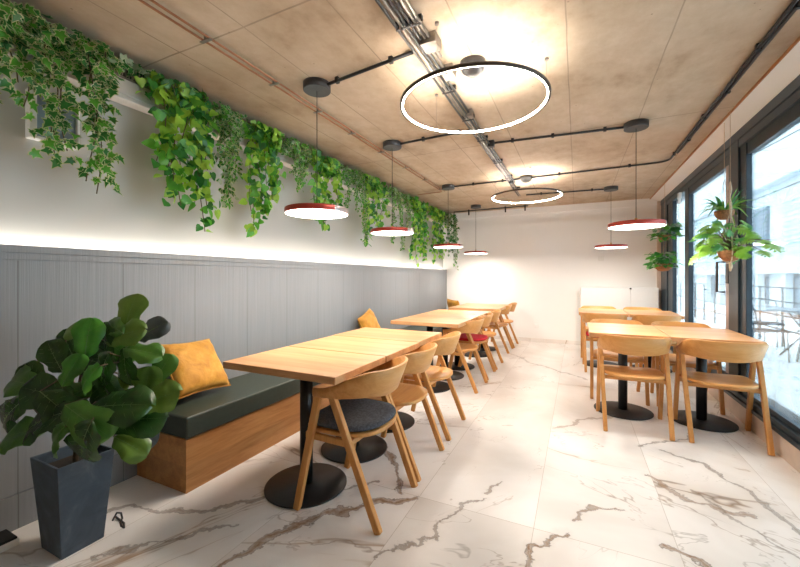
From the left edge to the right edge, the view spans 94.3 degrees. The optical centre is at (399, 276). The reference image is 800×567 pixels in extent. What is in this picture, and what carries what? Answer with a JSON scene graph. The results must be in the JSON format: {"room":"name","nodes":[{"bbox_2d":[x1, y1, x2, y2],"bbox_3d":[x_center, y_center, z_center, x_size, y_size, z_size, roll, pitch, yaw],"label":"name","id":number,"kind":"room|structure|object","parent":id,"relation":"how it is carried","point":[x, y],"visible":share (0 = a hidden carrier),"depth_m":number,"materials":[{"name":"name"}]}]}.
{"room":"restaurant dining area","nodes":[
{"label":"restaurant dining area","id":0,"kind":"room"},
{"bbox_2d":[0,61,442,268],"bbox_3d":[-1.304,-0.045,3.281,0.120,2.530,10.000,0,0,26],"label":"wall","id":1,"kind":"structure","parent":0,"point":[41,205],"depth_m":2.40,"materials":[{"name":"white paint"}]},
{"bbox_2d":[25,88,79,149],"bbox_3d":[-1.837,-0.830,1.968,0.050,0.250,0.210,0,0,26],"label":"hatch","id":2,"kind":"object","parent":1,"relation":"attached to","point":[36,123],"visible":0.41,"depth_m":1.92,"materials":[{"name":"white paint"}]},
{"bbox_2d":[0,454,136,531],"bbox_3d":[-1.212,1.137,3.237,0.084,0.167,10.000,0,0,26],"label":"baseboard","id":3,"kind":"structure","parent":1,"relation":"attached to","point":[18,510],"depth_m":1.82,"materials":[{"name":"grey wood"}]},
{"bbox_2d":[0,244,446,499],"bbox_3d":[-1.211,0.448,3.237,0.086,1.205,10.000,0,0,26],"label":"wall paneling","id":4,"kind":"structure","parent":1,"relation":"attached to","point":[244,306],"depth_m":2.62,"materials":[{"name":"grey wood"}]},
{"bbox_2d":[4,44,448,226],"bbox_3d":[-1.185,-1.125,3.224,0.140,0.170,9.980,0,0,26],"label":"trough","id":5,"kind":"object","parent":1,"relation":"attached to","point":[127,90],"visible":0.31,"depth_m":2.28,"materials":[{"name":"paint"}]},
{"bbox_2d":[0,0,98,168],"bbox_3d":[-1.796,-0.913,1.718,0.301,0.777,0.676,0,0,16],"label":"trailing ivy","id":6,"kind":"object","parent":5,"relation":"in","point":[44,38],"visible":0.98,"depth_m":1.76,"materials":[{"name":"green plant"}]},
{"bbox_2d":[65,28,127,195],"bbox_3d":[-1.677,-0.865,1.982,0.331,0.851,0.294,0,0,-20],"label":"trailing ivy","id":7,"kind":"object","parent":5,"relation":"in","point":[96,86],"visible":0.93,"depth_m":1.96,"materials":[{"name":"green plant"}]},
{"bbox_2d":[111,58,149,89],"bbox_3d":[-1.604,-1.212,2.195,0.014,0.100,0.290,0,0,26],"label":"trailing ivy","id":8,"kind":"object","parent":5,"relation":"in","point":[123,74],"visible":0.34,"depth_m":2.19,"materials":[{"name":"green plant"}]},
{"bbox_2d":[84,37,184,96],"bbox_3d":[-1.568,-1.174,2.202,0.259,0.249,0.563,0,0,26],"label":"trailing ivy","id":9,"kind":"object","parent":5,"relation":"in","point":[132,68],"visible":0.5,"depth_m":2.19,"materials":[{"name":"green plant"}]},
{"bbox_2d":[127,71,220,232],"bbox_3d":[-1.450,-0.790,2.419,0.300,0.983,0.624,0,0,26],"label":"trailing ivy","id":10,"kind":"object","parent":5,"relation":"in","point":[180,110],"visible":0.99,"depth_m":2.38,"materials":[{"name":"green plant"}]},
{"bbox_2d":[207,101,253,209],"bbox_3d":[-1.298,-0.891,2.747,0.277,0.795,0.500,0,0,23],"label":"trailing ivy","id":11,"kind":"object","parent":5,"relation":"in","point":[231,126],"visible":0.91,"depth_m":2.69,"materials":[{"name":"green plant"}]},
{"bbox_2d":[238,120,288,237],"bbox_3d":[-1.163,-0.795,3.089,0.282,0.972,0.543,0,0,26],"label":"trailing ivy","id":12,"kind":"object","parent":5,"relation":"in","point":[265,137],"visible":0.95,"depth_m":3.01,"materials":[{"name":"green plant"}]},
{"bbox_2d":[274,133,316,192],"bbox_3d":[-0.989,-1.021,3.403,0.251,0.505,0.694,0,0,18],"label":"trailing ivy","id":13,"kind":"object","parent":5,"relation":"in","point":[293,148],"visible":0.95,"depth_m":3.39,"materials":[{"name":"green plant"}]},
{"bbox_2d":[302,143,343,230],"bbox_3d":[-0.798,-0.879,3.797,0.282,0.847,0.722,0,0,26],"label":"trailing ivy","id":14,"kind":"object","parent":5,"relation":"in","point":[325,164],"visible":0.86,"depth_m":3.74,"materials":[{"name":"green plant"}]},
{"bbox_2d":[335,161,376,243],"bbox_3d":[-0.562,-0.825,4.286,0.286,0.908,0.957,0,0,27],"label":"trailing ivy","id":15,"kind":"object","parent":5,"relation":"in","point":[349,173],"visible":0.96,"depth_m":4.26,"materials":[{"name":"green plant"}]},
{"bbox_2d":[360,173,390,246],"bbox_3d":[-0.332,-0.832,4.776,0.308,0.941,0.871,0,0,26],"label":"trailing ivy","id":16,"kind":"object","parent":5,"relation":"in","point":[377,185],"visible":0.81,"depth_m":4.67,"materials":[{"name":"green plant"}]},
{"bbox_2d":[382,184,413,250],"bbox_3d":[-0.052,-0.827,5.357,0.280,0.901,1.128,0,0,26],"label":"trailing ivy","id":17,"kind":"object","parent":5,"relation":"in","point":[398,197],"visible":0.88,"depth_m":5.31,"materials":[{"name":"green plant"}]},
{"bbox_2d":[403,196,433,267],"bbox_3d":[0.276,-0.713,6.074,0.300,1.138,1.115,0,0,26],"label":"trailing ivy","id":18,"kind":"object","parent":5,"relation":"in","point":[418,206],"visible":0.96,"depth_m":5.96,"materials":[{"name":"green plant"}]},
{"bbox_2d":[427,206,447,263],"bbox_3d":[0.641,-0.753,6.803,0.310,1.066,1.220,0,0,26],"label":"trailing ivy","id":19,"kind":"object","parent":5,"relation":"in","point":[439,215],"visible":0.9,"depth_m":6.72,"materials":[{"name":"green plant"}]},
{"bbox_2d":[443,211,459,270],"bbox_3d":[0.930,-0.702,7.286,0.383,1.173,0.770,0,0,26],"label":"trailing ivy","id":20,"kind":"object","parent":5,"relation":"in","point":[448,222],"visible":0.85,"depth_m":7.30,"materials":[{"name":"green plant"}]},
{"bbox_2d":[0,339,799,566],"bbox_3d":[0.469,1.260,2.435,4.010,0.080,10.000,0,0,26],"label":"floor","id":21,"kind":"structure","parent":0,"point":[532,476],"depth_m":2.03,"materials":[{"name":"stone"}]},
{"bbox_2d":[0,529,18,552],"bbox_3d":[-1.815,1.200,1.672,0.125,0.040,0.105,0,0,26],"label":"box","id":22,"kind":"object","parent":21,"relation":"on","point":[8,540],"visible":1,"depth_m":1.67,"materials":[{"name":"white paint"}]},
{"bbox_2d":[30,444,113,559],"bbox_3d":[-1.502,1.014,1.706,0.244,0.412,0.216,0,0,26],"label":"pot","id":23,"kind":"object","parent":21,"relation":"on","point":[71,491],"depth_m":1.64,"materials":[{"name":"concrete"}]},
{"bbox_2d":[0,293,182,559],"bbox_3d":[-1.370,0.650,1.638,0.832,1.140,0.447,0,0,3],"label":"fiddle leaf fig","id":24,"kind":"object","parent":21,"relation":"on","point":[71,482],"visible":1,"depth_m":1.61,"materials":[{"name":"green leaf"},{"name":"bark"},{"name":"soil"}]},
{"bbox_2d":[112,512,124,528],"bbox_3d":[-1.387,1.175,1.828,0.052,0.087,0.141,0,0,-37],"label":"power cable","id":25,"kind":"object","parent":21,"relation":"on","point":[121,522],"visible":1,"depth_m":1.78,"materials":[{"name":"black plastic"}]},
{"bbox_2d":[137,325,449,493],"bbox_3d":[-0.113,1.005,4.896,0.471,0.430,6.020,0,0,26],"label":"bench","id":26,"kind":"object","parent":21,"relation":"on","point":[209,433],"visible":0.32,"depth_m":2.35,"materials":[{"name":"brown wood"}]},
{"bbox_2d":[161,339,230,398],"bbox_3d":[-1.372,0.598,2.488,0.260,0.334,0.405,0,0,24],"label":"cushion","id":27,"kind":"object","parent":26,"relation":"on","point":[199,369],"visible":0.77,"depth_m":2.43,"materials":[{"name":"yellow fabric"}]},
{"bbox_2d":[160,325,449,438],"bbox_3d":[-0.113,0.853,4.896,0.471,0.125,6.020,0,0,26],"label":"seat cushion","id":28,"kind":"object","parent":26,"relation":"on","point":[197,415],"depth_m":2.43,"materials":[{"name":"green leather"}]},
{"bbox_2d":[358,308,379,327],"bbox_3d":[-0.372,0.610,4.587,0.195,0.432,0.446,0,0,20],"label":"cushion","id":29,"kind":"object","parent":26,"relation":"on","point":[368,319],"visible":0.58,"depth_m":4.52,"materials":[{"name":"yellow fabric"}]},
{"bbox_2d":[447,299,459,308],"bbox_3d":[1.080,0.620,7.373,0.197,0.373,0.380,0,0,-34],"label":"cushion","id":30,"kind":"object","parent":26,"relation":"on","point":[450,303],"visible":0.45,"depth_m":7.31,"materials":[{"name":"yellow fabric"}]},
{"bbox_2d":[223,346,384,508],"bbox_3d":[-0.531,0.845,2.139,0.755,0.750,0.530,0,0,26],"label":"pedestal table","id":31,"kind":"object","parent":21,"relation":"on","point":[325,482],"visible":0.85,"depth_m":2.10,"materials":[{"name":"brown wood"}]},
{"bbox_2d":[290,335,418,463],"bbox_3d":[-0.307,0.845,2.608,0.755,0.750,0.530,0,0,26],"label":"pedestal table","id":32,"kind":"object","parent":21,"relation":"on","point":[370,448],"visible":0.56,"depth_m":2.56,"materials":[{"name":"brown wood"}]},
{"bbox_2d":[293,356,417,534],"bbox_3d":[-0.224,0.844,2.062,0.514,0.763,0.511,0,0,26],"label":"dining chair","id":33,"kind":"object","parent":21,"relation":"on","point":[353,417],"visible":0.98,"depth_m":1.90,"materials":[{"name":"brown wood"}]},
{"bbox_2d":[334,327,441,432],"bbox_3d":[-0.091,0.845,3.088,0.755,0.750,0.530,0,0,26],"label":"pedestal table","id":34,"kind":"object","parent":21,"relation":"on","point":[423,337],"visible":0.34,"depth_m":3.03,"materials":[{"name":"brown wood"}]},
{"bbox_2d":[354,343,444,481],"bbox_3d":[-0.013,0.844,2.516,0.514,0.763,0.511,0,0,26],"label":"dining chair","id":35,"kind":"object","parent":21,"relation":"on","point":[419,359],"visible":0.52,"depth_m":2.41,"materials":[{"name":"brown wood"}]},
{"bbox_2d":[388,331,465,440],"bbox_3d":[0.239,0.844,3.066,0.514,0.763,0.511,0,0,24],"label":"dining chair","id":36,"kind":"object","parent":21,"relation":"on","point":[447,344],"visible":0.58,"depth_m":2.90,"materials":[{"name":"brown wood"}]},
{"bbox_2d":[391,316,470,392],"bbox_3d":[0.352,0.845,4.082,0.755,0.750,0.530,0,0,26],"label":"pedestal table","id":37,"kind":"object","parent":21,"relation":"on","point":[430,322],"visible":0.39,"depth_m":3.98,"materials":[{"name":"brown wood"}]},
{"bbox_2d":[412,312,481,380],"bbox_3d":[0.575,0.845,4.550,0.755,0.750,0.530,0,0,26],"label":"pedestal table","id":38,"kind":"object","parent":21,"relation":"on","point":[456,375],"visible":0.28,"depth_m":4.53,"materials":[{"name":"brown wood"}]},
{"bbox_2d":[428,309,490,370],"bbox_3d":[0.799,0.845,5.018,0.755,0.750,0.530,0,0,26],"label":"pedestal table","id":39,"kind":"object","parent":21,"relation":"on","point":[455,367],"visible":0.49,"depth_m":5.01,"materials":[{"name":"beige wood"}]},
{"bbox_2d":[432,317,487,393],"bbox_3d":[0.688,0.844,4.192,0.514,0.763,0.511,0,0,27],"label":"dining chair","id":40,"kind":"object","parent":21,"relation":"on","point":[474,326],"visible":0.65,"depth_m":4.00,"materials":[{"name":"brown wood"}]},
{"bbox_2d":[451,313,495,379],"bbox_3d":[0.911,0.844,4.684,0.514,0.763,0.511,0,0,26],"label":"dining chair","id":41,"kind":"object","parent":21,"relation":"on","point":[478,338],"visible":0.55,"depth_m":4.56,"materials":[{"name":"brown wood"}]},
{"bbox_2d":[449,305,504,357],"bbox_3d":[1.208,0.845,5.806,0.755,0.750,0.530,0,0,26],"label":"pedestal table","id":42,"kind":"object","parent":21,"relation":"on","point":[458,307],"visible":0.45,"depth_m":5.72,"materials":[{"name":"beige wood"}]},
{"bbox_2d":[461,310,503,369],"bbox_3d":[1.146,0.844,5.176,0.514,0.763,0.511,0,0,26],"label":"dining chair","id":43,"kind":"object","parent":21,"relation":"on","point":[496,313],"visible":0.44,"depth_m":5.09,"materials":[{"name":"brown wood"}]},
{"bbox_2d":[461,303,508,350],"bbox_3d":[1.432,0.845,6.275,0.755,0.750,0.530,0,0,26],"label":"pedestal table","id":44,"kind":"object","parent":21,"relation":"on","point":[491,348],"visible":0.35,"depth_m":6.27,"materials":[{"name":"brown wood"}]},
{"bbox_2d":[478,304,513,353],"bbox_3d":[1.607,0.844,6.213,0.514,0.763,0.511,0,0,26],"label":"dining chair","id":45,"kind":"object","parent":21,"relation":"on","point":[493,325],"visible":0.59,"depth_m":6.04,"materials":[{"name":"brown wood"}]},
{"bbox_2d":[487,302,518,347],"bbox_3d":[1.840,0.844,6.678,0.514,0.763,0.511,0,0,26],"label":"dining chair","id":46,"kind":"object","parent":21,"relation":"on","point":[514,304],"visible":0.41,"depth_m":6.56,"materials":[{"name":"brown wood"}]},
{"bbox_2d":[580,306,615,357],"bbox_3d":[3.059,0.844,5.715,0.511,0.763,0.514,0,0,26],"label":"dining chair","id":47,"kind":"object","parent":21,"relation":"on","point":[595,307],"visible":0.21,"depth_m":5.72,"materials":[{"name":"brown wood"}]},
{"bbox_2d":[579,308,628,367],"bbox_3d":[2.799,0.845,5.158,0.566,0.750,0.780,0,0,26],"label":"pedestal table","id":48,"kind":"object","parent":21,"relation":"on","point":[582,311],"visible":0.35,"depth_m":5.12,"materials":[{"name":"brown wood"}]},
{"bbox_2d":[582,313,626,371],"bbox_3d":[2.681,0.844,4.876,0.511,0.763,0.514,0,0,26],"label":"dining chair","id":49,"kind":"object","parent":21,"relation":"on","point":[587,317],"visible":0.36,"depth_m":4.78,"materials":[{"name":"brown wood"}]},
{"bbox_2d":[581,287,658,347],"bbox_3d":[3.692,0.698,6.293,1.130,1.045,0.251,0,0,26],"label":"base cabinet","id":50,"kind":"object","parent":21,"relation":"on","point":[617,297],"visible":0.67,"depth_m":6.19,"materials":[{"name":"white laminate"}]},
{"bbox_2d":[590,319,649,405],"bbox_3d":[2.239,0.844,3.835,0.511,0.763,0.514,0,0,26],"label":"dining chair","id":51,"kind":"object","parent":21,"relation":"on","point":[607,355],"visible":0.59,"depth_m":3.75,"materials":[{"name":"brown wood"}]},
{"bbox_2d":[587,322,669,420],"bbox_3d":[2.033,0.845,3.385,0.566,0.750,0.780,0,0,26],"label":"pedestal table","id":52,"kind":"object","parent":21,"relation":"on","point":[621,409],"visible":0.89,"depth_m":3.35,"materials":[{"name":"brown wood"}]},
{"bbox_2d":[596,335,674,440],"bbox_3d":[1.923,0.844,3.066,0.511,0.763,0.514,0,0,24],"label":"dining chair","id":53,"kind":"object","parent":21,"relation":"on","point":[633,346],"visible":1,"depth_m":2.94,"materials":[{"name":"brown wood"}]},
{"bbox_2d":[623,307,661,310],"bbox_3d":[3.582,0.844,5.465,0.511,0.763,0.514,0,0,26],"label":"dining chair","id":54,"kind":"object","parent":21,"relation":"on","point":[626,308],"visible":0.09,"depth_m":5.67,"materials":[{"name":"brown wood"}]},
{"bbox_2d":[623,309,684,372],"bbox_3d":[3.317,0.845,4.910,0.566,0.750,0.780,0,0,26],"label":"pedestal table","id":55,"kind":"object","parent":21,"relation":"on","point":[631,313],"visible":0.3,"depth_m":4.88,"materials":[{"name":"brown wood"}]},
{"bbox_2d":[629,315,681,380],"bbox_3d":[3.199,0.844,4.650,0.511,0.763,0.514,0,0,26],"label":"dining chair","id":56,"kind":"object","parent":21,"relation":"on","point":[644,319],"visible":0.21,"depth_m":4.49,"materials":[{"name":"brown wood"}]},
{"bbox_2d":[650,321,725,414],"bbox_3d":[2.749,0.844,3.603,0.511,0.763,0.514,0,0,26],"label":"dining chair","id":57,"kind":"object","parent":21,"relation":"on","point":[690,361],"visible":0.48,"depth_m":3.55,"materials":[{"name":"brown wood"}]},
{"bbox_2d":[653,325,766,432],"bbox_3d":[2.550,0.845,3.138,0.566,0.750,0.780,0,0,26],"label":"pedestal table","id":58,"kind":"object","parent":21,"relation":"on","point":[701,420],"visible":0.77,"depth_m":3.10,"materials":[{"name":"brown wood"}]},
{"bbox_2d":[673,339,774,455],"bbox_3d":[2.448,0.844,2.843,0.511,0.763,0.514,0,0,27],"label":"dining chair","id":59,"kind":"object","parent":21,"relation":"on","point":[730,352],"visible":0.98,"depth_m":2.73,"materials":[{"name":"brown wood"}]},
{"bbox_2d":[10,0,799,213],"bbox_3d":[0.343,-1.385,2.495,3.730,0.150,10.000,0,0,26],"label":"ceiling","id":60,"kind":"structure","parent":0,"point":[611,63],"depth_m":2.35,"materials":[{"name":"plywood"}]},
{"bbox_2d":[138,0,444,194],"bbox_3d":[-1.197,-1.293,2.159,0.480,0.034,7.866,0,0,26],"label":"copper pipe","id":61,"kind":"object","parent":60,"relation":"attached to","point":[207,39],"visible":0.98,"depth_m":2.36,"materials":[{"name":"metal"}]},
{"bbox_2d":[284,77,347,218],"bbox_3d":[-0.564,-0.867,2.518,0.424,0.887,0.424,0,0,26],"label":"pendant lamp","id":62,"kind":"object","parent":60,"relation":"hanging from","point":[317,87],"visible":1,"depth_m":2.44,"materials":[{"name":"metal"}]},
{"bbox_2d":[285,209,347,218],"bbox_3d":[-0.564,-0.424,2.518,0.414,0.002,0.414,0,0,26],"label":"diffuser","id":63,"kind":"object","parent":62,"relation":"attached to","point":[301,213],"depth_m":2.48,"materials":[{"name":"white plastic"}]},
{"bbox_2d":[327,51,413,85],"bbox_3d":[-0.203,-1.292,2.303,0.655,0.037,0.027,0,0,32],"label":"conduit","id":64,"kind":"object","parent":60,"relation":"attached to","point":[391,59],"visible":0.94,"depth_m":2.27,"materials":[{"name":"black metal"}]},
{"bbox_2d":[370,140,413,235],"bbox_3d":[-0.076,-0.867,3.626,0.424,0.887,0.424,0,0,26],"label":"pendant lamp","id":65,"kind":"object","parent":60,"relation":"hanging from","point":[389,145],"visible":0.99,"depth_m":3.56,"materials":[{"name":"metal"}]},
{"bbox_2d":[371,231,412,235],"bbox_3d":[-0.076,-0.424,3.626,0.414,0.002,0.414,0,0,26],"label":"diffuser","id":66,"kind":"object","parent":65,"relation":"attached to","point":[384,233],"depth_m":3.61,"materials":[{"name":"white plastic"}]},
{"bbox_2d":[400,129,469,144],"bbox_3d":[0.312,-1.292,3.422,0.686,0.037,0.028,0,0,29],"label":"conduit","id":67,"kind":"object","parent":60,"relation":"attached to","point":[422,139],"visible":0.76,"depth_m":3.44,"materials":[{"name":"black metal"}]},
{"bbox_2d":[375,0,520,196],"bbox_3d":[0.087,-1.280,1.953,0.175,0.060,8.600,0,0,26],"label":"bundle","id":68,"kind":"object","parent":60,"relation":"attached to","point":[430,42],"visible":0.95,"depth_m":2.14,"materials":[{"name":"metal"}]},
{"bbox_2d":[433,184,462,247],"bbox_3d":[0.691,-0.867,5.321,0.424,0.887,0.424,0,0,26],"label":"pendant lamp","id":69,"kind":"object","parent":60,"relation":"hanging from","point":[446,187],"visible":1,"depth_m":5.23,"materials":[{"name":"metal"}]},
{"bbox_2d":[434,246,461,247],"bbox_3d":[0.691,-0.424,5.321,0.414,0.002,0.414,0,0,26],"label":"diffuser","id":70,"kind":"object","parent":69,"relation":"attached to","point":[434,246],"depth_m":5.29,"materials":[{"name":"white plastic"}]},
{"bbox_2d":[400,21,550,133],"bbox_3d":[0.443,-1.177,2.265,0.890,0.266,0.890,0,0,26],"label":"lamp","id":71,"kind":"object","parent":60,"relation":"hanging from","point":[471,66],"visible":1,"depth_m":2.19,"materials":[{"name":"metal"}]},
{"bbox_2d":[464,204,487,253],"bbox_3d":[1.386,-0.867,6.784,0.424,0.887,0.424,0,0,26],"label":"pendant lamp","id":72,"kind":"object","parent":60,"relation":"hanging from","point":[476,206],"visible":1,"depth_m":6.69,"materials":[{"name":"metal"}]},
{"bbox_2d":[454,205,527,215],"bbox_3d":[1.688,-1.256,7.035,1.412,0.107,0.027,0,0,28],"label":"conduit","id":73,"kind":"object","parent":60,"relation":"attached to","point":[524,206],"visible":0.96,"depth_m":6.98,"materials":[{"name":"black metal"}]},
{"bbox_2d":[520,175,531,182],"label":"lamp","id":74,"kind":"object","parent":60,"relation":"hanging from","point":[525,178],"depth_m":4.79,"materials":[{"name":"metal"}]},
{"bbox_2d":[491,188,562,203],"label":"lamp","id":75,"kind":"object","parent":60,"relation":"hanging from","point":[492,196],"depth_m":4.80,"materials":[{"name":"metal"}]},
{"bbox_2d":[494,126,623,143],"bbox_3d":[1.407,-1.292,3.385,1.100,0.037,0.028,0,0,20],"label":"conduit","id":76,"kind":"object","parent":60,"relation":"attached to","point":[604,129],"visible":0.96,"depth_m":3.36,"materials":[{"name":"black metal"}]},
{"bbox_2d":[526,188,603,195],"bbox_3d":[2.486,-1.292,5.635,1.079,0.037,0.030,0,0,20],"label":"conduit","id":77,"kind":"object","parent":60,"relation":"attached to","point":[592,189],"visible":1,"depth_m":5.61,"materials":[{"name":"black metal"}]},
{"bbox_2d":[595,186,627,248],"bbox_3d":[3.073,-0.867,5.403,0.424,0.887,0.424,0,0,26],"label":"pendant lamp","id":78,"kind":"object","parent":60,"relation":"hanging from","point":[608,188],"visible":1,"depth_m":5.33,"materials":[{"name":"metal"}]},
{"bbox_2d":[595,247,626,248],"bbox_3d":[3.073,-0.424,5.403,0.414,0.002,0.414,0,0,26],"label":"diffuser","id":79,"kind":"object","parent":78,"relation":"attached to","point":[595,247],"depth_m":5.35,"materials":[{"name":"white plastic"}]},
{"bbox_2d":[454,0,798,186],"bbox_3d":[0.272,-1.292,1.317,2.507,0.037,7.611,0,0,26],"label":"conduit","id":80,"kind":"object","parent":60,"relation":"attached to","point":[758,47],"visible":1,"depth_m":2.76,"materials":[{"name":"black metal"}]},
{"bbox_2d":[607,118,666,229],"bbox_3d":[2.006,-0.867,3.153,0.424,0.887,0.424,0,0,26],"label":"pendant lamp","id":81,"kind":"object","parent":60,"relation":"hanging from","point":[636,125],"visible":1,"depth_m":3.08,"materials":[{"name":"metal"}]},
{"bbox_2d":[608,223,665,229],"bbox_3d":[2.006,-0.424,3.153,0.414,0.002,0.414,0,0,26],"label":"diffuser","id":82,"kind":"object","parent":81,"relation":"attached to","point":[616,226],"depth_m":3.11,"materials":[{"name":"white plastic"}]},
{"bbox_2d":[646,222,684,241],"bbox_3d":[3.508,-0.870,4.923,0.424,0.820,0.409,0,0,-20],"label":"potted plant","id":83,"kind":"object","parent":60,"relation":"hanging from","point":[662,235],"visible":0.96,"depth_m":4.85,"materials":[{"name":"green plant"}]},
{"bbox_2d":[643,241,683,270],"bbox_3d":[3.493,-0.278,4.924,0.469,0.405,0.422,0,0,26],"label":"potted plant","id":84,"kind":"object","parent":83,"relation":"hanging from","point":[666,264],"visible":1,"depth_m":4.87,"materials":[{"name":"green plant"}]},
{"bbox_2d":[655,264,671,270],"bbox_3d":[3.496,-0.125,4.925,0.210,0.100,0.210,0,0,26],"label":"bowl","id":85,"kind":"object","parent":84,"relation":"on","point":[659,267],"depth_m":4.86,"materials":[{"name":"brown wicker"}]},
{"bbox_2d":[658,235,671,240],"bbox_3d":[3.510,-0.519,4.918,0.150,0.071,0.150,0,0,26],"label":"bowl","id":86,"kind":"object","parent":83,"relation":"on","point":[658,235],"depth_m":4.87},
{"bbox_2d":[714,209,734,219],"bbox_3d":[2.720,-0.517,3.112,0.136,0.075,0.136,0,0,26],"label":"plant pot","id":87,"kind":"object","parent":60,"relation":"hanging from","point":[721,214],"depth_m":3.08,"materials":[{"name":"brown wicker"}]},
{"bbox_2d":[699,123,756,224],"bbox_3d":[2.728,-0.833,3.115,0.380,0.918,0.561,0,0,26],"label":"spider plant","id":88,"kind":"object","parent":60,"relation":"hanging from","point":[722,213],"visible":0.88,"depth_m":3.08,"materials":[{"name":"plant"}]},
{"bbox_2d":[688,182,784,270],"bbox_3d":[2.504,-0.669,2.816,0.416,1.249,0.761,0,0,15],"label":"leaf plant","id":89,"kind":"object","parent":60,"relation":"hanging from","point":[728,250],"visible":1,"depth_m":2.87,"materials":[{"name":"plant"}]},
{"bbox_2d":[717,250,737,260],"bbox_3d":[2.603,-0.168,2.924,0.156,0.085,0.156,0,0,26],"label":"bowl","id":90,"kind":"object","parent":89,"relation":"on","point":[726,255],"depth_m":2.89,"materials":[{"name":"brown wicker"}]},
{"bbox_2d":[677,0,799,153],"bbox_3d":[1.331,-1.292,0.595,0.024,0.036,7.220,0,0,26],"label":"conduit","id":91,"kind":"object","parent":60,"relation":"attached to","point":[797,6],"visible":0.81,"depth_m":2.25,"materials":[{"name":"metal"}]},
{"bbox_2d":[443,205,656,340],"bbox_3d":[2.639,-0.095,7.006,4.030,2.630,0.120,0,0,26],"label":"wall","id":92,"kind":"structure","parent":0,"point":[541,263],"depth_m":6.91,"materials":[{"name":"white paint"}]},
{"bbox_2d":[489,335,580,344],"bbox_3d":[2.642,1.185,6.932,3.700,0.070,0.012,0,0,26],"label":"baseboard","id":93,"kind":"structure","parent":92,"relation":"attached to","point":[496,336],"depth_m":6.91,"materials":[{"name":"stone"}]},
{"bbox_2d":[451,198,657,219],"bbox_3d":[2.602,-1.250,6.941,3.780,0.120,0.030,0,0,26],"label":"trim","id":94,"kind":"structure","parent":92,"relation":"attached to","point":[637,202],"depth_m":6.76,"materials":[{"name":"white paint"}]},
{"bbox_2d":[657,201,660,308],"bbox_3d":[4.279,-0.015,6.130,0.055,2.470,0.050,0,0,26],"label":"trim","id":95,"kind":"structure","parent":92,"relation":"attached to","point":[658,202],"depth_m":6.11,"materials":[{"name":"metal"}]},
{"bbox_2d":[661,201,667,310],"bbox_3d":[4.222,-0.080,5.888,0.059,2.200,0.425,0,0,26],"label":"trim","id":96,"kind":"structure","parent":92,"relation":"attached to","point":[664,207],"depth_m":5.85,"materials":[{"name":"metal"}]},
{"bbox_2d":[668,188,692,322],"bbox_3d":[3.881,-0.077,5.151,0.061,2.075,1.200,0,0,26],"label":"window","id":97,"kind":"structure","parent":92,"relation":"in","point":[680,280],"depth_m":5.05,"materials":[{"name":"metal"}]},
{"bbox_2d":[689,157,728,373],"bbox_3d":[3.292,-0.077,4.003,0.125,2.075,1.380,0,0,26],"label":"window","id":98,"kind":"structure","parent":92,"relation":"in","point":[710,275],"depth_m":4.02,"materials":[{"name":"glass"}]},
{"bbox_2d":[650,36,799,198],"bbox_3d":[2.023,-1.301,1.694,0.008,0.018,10.000,0,0,26],"label":"trim","id":99,"kind":"structure","parent":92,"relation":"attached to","point":[797,40],"depth_m":2.72,"materials":[{"name":"brown wood"}]},
{"bbox_2d":[729,140,750,392],"bbox_3d":[2.945,-0.092,3.215,0.056,2.175,0.340,0,0,26],"label":"trim","id":100,"kind":"structure","parent":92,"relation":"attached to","point":[739,158],"depth_m":3.17,"materials":[{"name":"metal"}]},
{"bbox_2d":[669,350,799,472],"bbox_3d":[2.220,1.143,1.600,0.130,0.155,10.000,0,0,26],"label":"baseboard","id":101,"kind":"structure","parent":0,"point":[787,451],"depth_m":2.80,"materials":[{"name":"tile"}]},
{"bbox_2d":[670,346,799,450],"bbox_3d":[2.211,1.012,1.604,0.150,0.107,10.000,0,0,26],"label":"trim","id":102,"kind":"structure","parent":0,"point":[786,428],"depth_m":2.59,"materials":[{"name":"metal"}]},
{"bbox_3d":[0.910,-0.135,-1.182,0.100,2.190,3.850,0,0,26],"label":"wall","id":103,"kind":"structure","parent":0,"visible":0},
{"bbox_2d":[677,192,681,203],"bbox_3d":[3.722,-1.045,4.939,0.035,0.150,0.080,0,0,26],"label":"sensor","id":104,"kind":"object","parent":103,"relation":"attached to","point":[679,195],"visible":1,"depth_m":4.92,"materials":[{"name":"white plastic"}]},
{"bbox_2d":[651,41,799,200],"bbox_3d":[2.153,-1.366,1.632,0.280,0.228,10.000,0,0,26],"label":"trim","id":105,"kind":"structure","parent":103,"relation":"attached to","point":[787,69],"depth_m":2.87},
{"bbox_2d":[661,75,799,204],"bbox_3d":[2.216,-1.181,1.602,0.140,0.142,10.000,0,0,26],"label":"trim","id":106,"kind":"structure","parent":103,"relation":"attached to","point":[789,96],"depth_m":2.96,"materials":[{"name":"metal"}]},
{"bbox_2d":[748,101,799,425],"bbox_3d":[2.299,-0.077,1.812,0.050,2.075,2.750,0,0,26],"label":"window","id":107,"kind":"structure","parent":103,"relation":"in","point":[775,151],"depth_m":2.64,"materials":[{"name":"glass"}]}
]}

